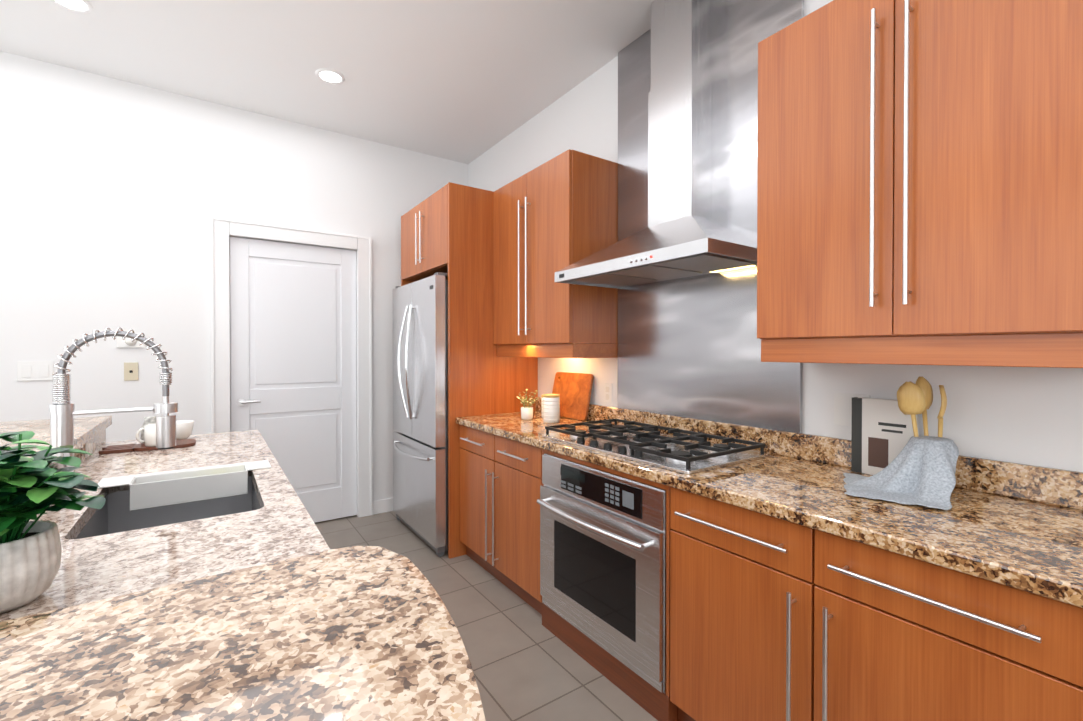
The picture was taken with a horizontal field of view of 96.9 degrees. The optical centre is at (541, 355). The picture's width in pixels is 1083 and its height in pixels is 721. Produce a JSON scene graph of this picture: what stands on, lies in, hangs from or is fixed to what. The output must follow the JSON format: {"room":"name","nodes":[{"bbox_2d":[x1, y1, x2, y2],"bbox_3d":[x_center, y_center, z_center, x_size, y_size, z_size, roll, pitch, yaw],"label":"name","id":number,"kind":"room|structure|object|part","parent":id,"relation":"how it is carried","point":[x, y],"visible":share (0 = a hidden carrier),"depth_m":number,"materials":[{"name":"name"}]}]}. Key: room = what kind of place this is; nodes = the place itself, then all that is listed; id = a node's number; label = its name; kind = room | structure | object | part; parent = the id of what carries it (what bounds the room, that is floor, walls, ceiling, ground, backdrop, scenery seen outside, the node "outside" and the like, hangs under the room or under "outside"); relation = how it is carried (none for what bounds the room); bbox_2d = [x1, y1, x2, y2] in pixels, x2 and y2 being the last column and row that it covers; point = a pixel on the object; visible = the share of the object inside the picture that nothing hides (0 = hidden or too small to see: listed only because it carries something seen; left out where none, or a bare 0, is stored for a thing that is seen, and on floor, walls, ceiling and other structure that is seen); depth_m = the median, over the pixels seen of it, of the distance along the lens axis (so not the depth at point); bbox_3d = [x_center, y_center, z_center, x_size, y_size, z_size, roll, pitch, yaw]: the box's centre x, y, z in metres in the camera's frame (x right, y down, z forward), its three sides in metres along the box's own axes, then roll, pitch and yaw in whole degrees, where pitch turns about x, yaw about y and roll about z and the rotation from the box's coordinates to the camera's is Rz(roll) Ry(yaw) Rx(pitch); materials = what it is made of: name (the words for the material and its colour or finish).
{"room":"kitchen","nodes":[
{"label":"kitchen","id":0,"kind":"room"},
{"bbox_2d":[0,51,467,500],"bbox_3d":[-3.414,-0.209,2.611,6.560,3.050,0.140,0,1,-35],"label":"wall","id":1,"kind":"structure","parent":0,"point":[115,194],"depth_m":3.11,"materials":[{"name":"white paint"}]},
{"bbox_2d":[17,361,52,380],"bbox_3d":[-2.976,0.092,2.824,0.150,0.115,0.010,0,1,-35],"label":"switch plate","id":2,"kind":"object","parent":1,"relation":"attached to","point":[33,370],"visible":0.92,"depth_m":2.82,"materials":[{"name":"white plastic"}]},
{"bbox_2d":[116,334,144,347],"bbox_3d":[-2.615,-0.090,3.056,0.140,0.085,0.034,0,1,-35],"label":"electrical outlet","id":3,"kind":"object","parent":1,"relation":"attached to","point":[125,343],"visible":0.65,"depth_m":3.04,"materials":[{"name":"white plastic"}]},
{"bbox_2d":[124,362,137,380],"bbox_3d":[-2.622,0.105,3.068,0.070,0.115,0.008,0,1,-35],"label":"outlet","id":4,"kind":"object","parent":1,"relation":"attached to","point":[130,371],"visible":1,"depth_m":3.07,"materials":[{"name":"beige plastic"}]},
{"bbox_2d":[210,216,372,517],"bbox_3d":[-1.860,0.178,3.655,1.080,2.260,0.148,0,1,-35],"label":"door frame","id":5,"kind":"structure","parent":1,"relation":"attached to","point":[223,231],"depth_m":3.60,"materials":[{"name":"white wood"}]},
{"bbox_2d":[229,237,356,522],"bbox_3d":[-1.840,0.229,3.626,0.854,2.134,0.100,0,1,-35],"label":"door","id":6,"kind":"structure","parent":1,"relation":"in","point":[293,354],"depth_m":3.65,"materials":[{"name":"white wood"}]},
{"bbox_3d":[-2.091,0.335,3.429,0.146,0.060,0.060,0,1,-35],"label":"handle","id":7,"kind":"part","parent":6,"relation":"part of","materials":[{"name":"silver metal"}]},
{"bbox_2d":[373,498,392,514],"bbox_3d":[-3.370,1.262,2.559,6.559,0.110,0.013,0,1,-35],"label":"baseboard","id":8,"kind":"structure","parent":1,"relation":"attached to","point":[383,506],"depth_m":3.97,"materials":[{"name":"white paint"}]},
{"bbox_2d":[0,0,653,163],"bbox_3d":[-1.185,-1.757,-0.548,6.660,0.100,7.770,0,1,-35],"label":"ceiling","id":9,"kind":"structure","parent":0,"point":[465,81],"depth_m":2.76,"materials":[{"name":"white paint"}]},
{"bbox_2d":[51,0,92,12],"bbox_3d":[-2.303,-1.727,2.343,0.170,0.008,0.170,0,1,-35],"label":"recessed light","id":10,"kind":"object","parent":9,"relation":"in","point":[82,6],"visible":1,"depth_m":2.37,"materials":[{"name":"white"}]},
{"bbox_2d":[315,68,344,83],"bbox_3d":[-1.315,-1.732,2.988,0.170,0.008,0.170,0,1,-35],"label":"recessed light","id":11,"kind":"object","parent":9,"relation":"in","point":[328,75],"visible":1,"depth_m":2.98,"materials":[{"name":"white"}]},
{"bbox_2d":[315,511,657,720],"bbox_3d":[-1.185,1.393,-0.522,6.660,0.100,7.770,0,1,-35],"label":"floor","id":12,"kind":"structure","parent":0,"point":[526,665],"depth_m":2.19,"materials":[{"name":"tile"}]},
{"bbox_2d":[0,416,485,720],"bbox_3d":[-1.060,0.815,0.956,1.151,1.030,3.330,0,1,-35],"label":"kitchen island","id":13,"kind":"object","parent":12,"relation":"on","point":[274,607],"visible":0.69,"depth_m":0.54,"materials":[{"name":"stone"}]},
{"bbox_2d":[0,431,105,613],"bbox_3d":[-0.905,0.278,0.840,0.222,0.285,0.323,0,1,-35],"label":"potted plant","id":14,"kind":"object","parent":13,"relation":"on","point":[31,551],"visible":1,"depth_m":0.80,"materials":[{"name":"plant"}]},
{"bbox_2d":[49,327,177,505],"bbox_3d":[-1.242,0.167,1.398,0.292,0.498,0.091,0,1,-35],"label":"faucet","id":15,"kind":"object","parent":13,"relation":"on","point":[62,411],"visible":0.94,"depth_m":1.37,"materials":[{"name":"silver metal"}]},
{"bbox_2d":[99,439,195,454],"bbox_3d":[-1.730,0.403,2.124,0.325,0.014,0.160,0,1,-35],"label":"serving board","id":16,"kind":"object","parent":13,"relation":"on","point":[123,448],"visible":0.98,"depth_m":2.07,"materials":[{"name":"brown wood"}]},
{"bbox_2d":[136,424,155,446],"bbox_3d":[-1.704,0.350,2.100,0.110,0.090,0.082,0,1,-35],"label":"mug","id":17,"kind":"object","parent":16,"relation":"on","point":[149,440],"visible":0.69,"depth_m":2.07,"materials":[{"name":"white ceramic"}]},
{"bbox_2d":[141,416,155,443],"bbox_3d":[-1.764,0.336,2.168,0.072,0.117,0.072,0,1,-35],"label":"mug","id":18,"kind":"object","parent":16,"relation":"on","point":[150,420],"visible":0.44,"depth_m":2.15,"materials":[{"name":"ceramic"}]},
{"bbox_2d":[176,420,193,439],"bbox_3d":[-1.750,0.366,2.317,0.124,0.085,0.124,0,1,-35],"label":"bowl","id":19,"kind":"object","parent":16,"relation":"on","point":[184,428],"visible":0.46,"depth_m":2.29,"materials":[{"name":"white ceramic"}]},
{"bbox_2d":[76,476,260,538],"bbox_3d":[-1.091,0.561,1.449,0.416,0.206,0.636,0,1,-35],"label":"sink","id":20,"kind":"object","parent":13,"relation":"in","point":[114,514],"depth_m":1.66,"materials":[{"name":"silver metal"}]},
{"bbox_2d":[97,460,270,510],"bbox_3d":[-1.220,0.451,1.671,0.480,0.085,0.143,0,1,-35],"label":"sink caddy","id":21,"kind":"object","parent":20,"relation":"on","point":[155,489],"visible":0.96,"depth_m":1.63,"materials":[{"name":"white plastic"}]},
{"bbox_2d":[401,216,414,285],"bbox_3d":[-0.838,0.094,4.045,0.687,2.420,0.025,0,1,-35],"label":"panel","id":22,"kind":"object","parent":12,"relation":"on","point":[403,282],"depth_m":3.84,"materials":[{"name":"brown wood"}]},
{"bbox_2d":[392,272,447,556],"bbox_3d":[-0.666,0.385,3.608,0.788,1.843,0.875,0,1,-35],"label":"fridge","id":23,"kind":"object","parent":12,"relation":"on","point":[420,409],"visible":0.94,"depth_m":3.26,"materials":[{"name":"silver metal"}]},
{"bbox_2d":[448,182,537,558],"bbox_3d":[-0.316,0.101,3.288,0.687,2.420,0.025,0,1,-35],"label":"panel","id":24,"kind":"object","parent":12,"relation":"on","point":[483,379],"depth_m":3.17,"materials":[{"name":"brown wood"}]},
{"bbox_2d":[459,425,638,628],"bbox_3d":[-0.007,0.880,2.903,0.622,0.868,0.959,0,1,-35],"label":"base cabinet","id":25,"kind":"object","parent":12,"relation":"on","point":[501,477],"depth_m":2.63,"materials":[{"name":"brown wood"}]},
{"bbox_2d":[537,453,672,692],"bbox_3d":[0.393,0.839,2.134,0.602,0.722,0.754,0,1,-35],"label":"oven","id":26,"kind":"object","parent":25,"relation":"in","point":[603,559],"visible":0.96,"depth_m":1.91,"materials":[{"name":"silver metal"}]},
{"bbox_2d":[659,483,1082,720],"bbox_3d":[0.984,0.892,1.465,0.622,0.868,1.011,0,1,-35],"label":"base cabinet","id":27,"kind":"object","parent":12,"relation":"on","point":[769,618],"depth_m":1.23,"materials":[{"name":"brown wood"}]},
{"bbox_2d":[456,397,1082,607],"bbox_3d":[0.486,0.380,2.162,0.647,0.140,2.737,0,1,-35],"label":"countertop","id":28,"kind":"structure","parent":27,"relation":"on","point":[1016,525],"depth_m":1.35,"materials":[{"name":"stone"}]},
{"bbox_2d":[517,389,536,419],"bbox_3d":[-0.085,0.309,3.025,0.147,0.186,0.126,0,1,-35],"label":"plant pot","id":29,"kind":"object","parent":28,"relation":"on","point":[526,413],"visible":1,"depth_m":2.99,"materials":[{"name":"white ceramic"}]},
{"bbox_2d":[541,395,542,417],"bbox_3d":[0.044,0.328,3.079,0.094,0.147,0.094,0,1,-35],"label":"canister","id":30,"kind":"object","parent":28,"relation":"on","point":[542,406],"visible":0.21,"depth_m":3.06,"materials":[{"name":"white ceramic"}]},
{"bbox_2d":[543,394,559,422],"bbox_3d":[0.060,0.320,2.896,0.104,0.167,0.104,0,1,-35],"label":"canister","id":31,"kind":"object","parent":28,"relation":"on","point":[551,408],"visible":1,"depth_m":2.85,"materials":[{"name":"white ceramic"}]},
{"bbox_2d":[552,372,593,420],"bbox_3d":[0.186,0.258,3.092,0.077,0.287,0.380,0,1,-35],"label":"cutting board","id":32,"kind":"object","parent":28,"relation":"on","point":[574,390],"visible":0.83,"depth_m":3.05,"materials":[{"name":"brown wood"}]},
{"bbox_2d":[542,419,768,473],"bbox_3d":[0.464,0.382,2.179,0.520,0.055,0.900,0,1,-35],"label":"cooktop","id":33,"kind":"object","parent":28,"relation":"in","point":[680,452],"visible":1,"depth_m":2.02,"materials":[{"name":"silver metal"}]},
{"bbox_2d":[851,397,918,474],"bbox_3d":[1.173,0.283,1.645,0.043,0.262,0.183,0,1,-35],"label":"cookbook","id":34,"kind":"object","parent":28,"relation":"on","point":[882,432],"visible":0.71,"depth_m":1.65,"materials":[{"name":"white paper"}]},
{"bbox_2d":[843,376,958,509],"bbox_3d":[1.068,0.241,1.469,0.348,0.347,0.334,0,1,-35],"label":"utensil crock","id":35,"kind":"object","parent":28,"relation":"on","point":[919,470],"visible":1,"depth_m":1.44,"materials":[{"name":"grey fabric"}]},
{"bbox_2d":[843,435,958,509],"bbox_3d":[1.059,0.333,1.464,0.327,0.161,0.334,0,1,-35],"label":"towel","id":36,"kind":"object","parent":35,"relation":"hanging from","point":[923,473],"depth_m":1.42,"materials":[{"name":"white fabric"}]},
{"bbox_2d":[468,0,1082,471],"bbox_3d":[1.516,-0.198,1.326,0.100,3.050,7.770,0,1,-35],"label":"wall","id":37,"kind":"structure","parent":0,"point":[1030,416],"depth_m":1.71,"materials":[{"name":"white paint"}]},
{"bbox_2d":[402,184,447,280],"bbox_3d":[-0.593,-0.855,3.648,0.725,0.515,0.894,0,1,-35],"label":"upper cabinet","id":38,"kind":"object","parent":37,"relation":"attached to","point":[425,238],"visible":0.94,"depth_m":3.41,"materials":[{"name":"brown wood"}]},
{"bbox_2d":[493,149,617,357],"bbox_3d":[0.046,-0.547,3.006,0.405,1.120,0.840,0,1,-35],"label":"upper cabinet","id":39,"kind":"object","parent":37,"relation":"attached to","point":[551,217],"visible":1,"depth_m":2.73,"materials":[{"name":"brown wood"}]},
{"bbox_2d":[604,383,611,402],"bbox_3d":[0.395,0.227,2.859,0.008,0.115,0.070,0,1,-35],"label":"electrical outlet","id":40,"kind":"object","parent":37,"relation":"attached to","point":[607,393],"visible":1,"depth_m":2.85,"materials":[{"name":"white plastic"}]},
{"bbox_2d":[617,0,803,432],"bbox_3d":[0.741,-0.711,2.336,0.019,2.038,1.040,0,1,-35],"label":"backsplash panel","id":41,"kind":"object","parent":37,"relation":"attached to","point":[689,347],"visible":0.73,"depth_m":2.22,"materials":[{"name":"metal"}]},
{"bbox_2d":[555,0,756,288],"bbox_3d":[0.522,-1.049,2.207,0.484,1.358,0.920,0,1,-35],"label":"range hood","id":42,"kind":"object","parent":41,"relation":"attached to","point":[683,234],"visible":0.98,"depth_m":2.21,"materials":[{"name":"silver metal"}]},
{"bbox_2d":[834,393,869,425],"bbox_3d":[1.145,0.203,1.772,0.006,0.120,0.120,0,1,-35],"label":"switch plate","id":43,"kind":"object","parent":37,"relation":"attached to","point":[843,409],"visible":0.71,"depth_m":1.79,"materials":[{"name":"white plastic"}]},
{"bbox_2d":[757,0,1082,367],"bbox_3d":[1.124,-0.534,1.442,0.405,1.120,0.820,0,1,-35],"label":"upper cabinet","id":44,"kind":"object","parent":37,"relation":"attached to","point":[919,182],"visible":1,"depth_m":1.29,"materials":[{"name":"brown wood"}]}
]}

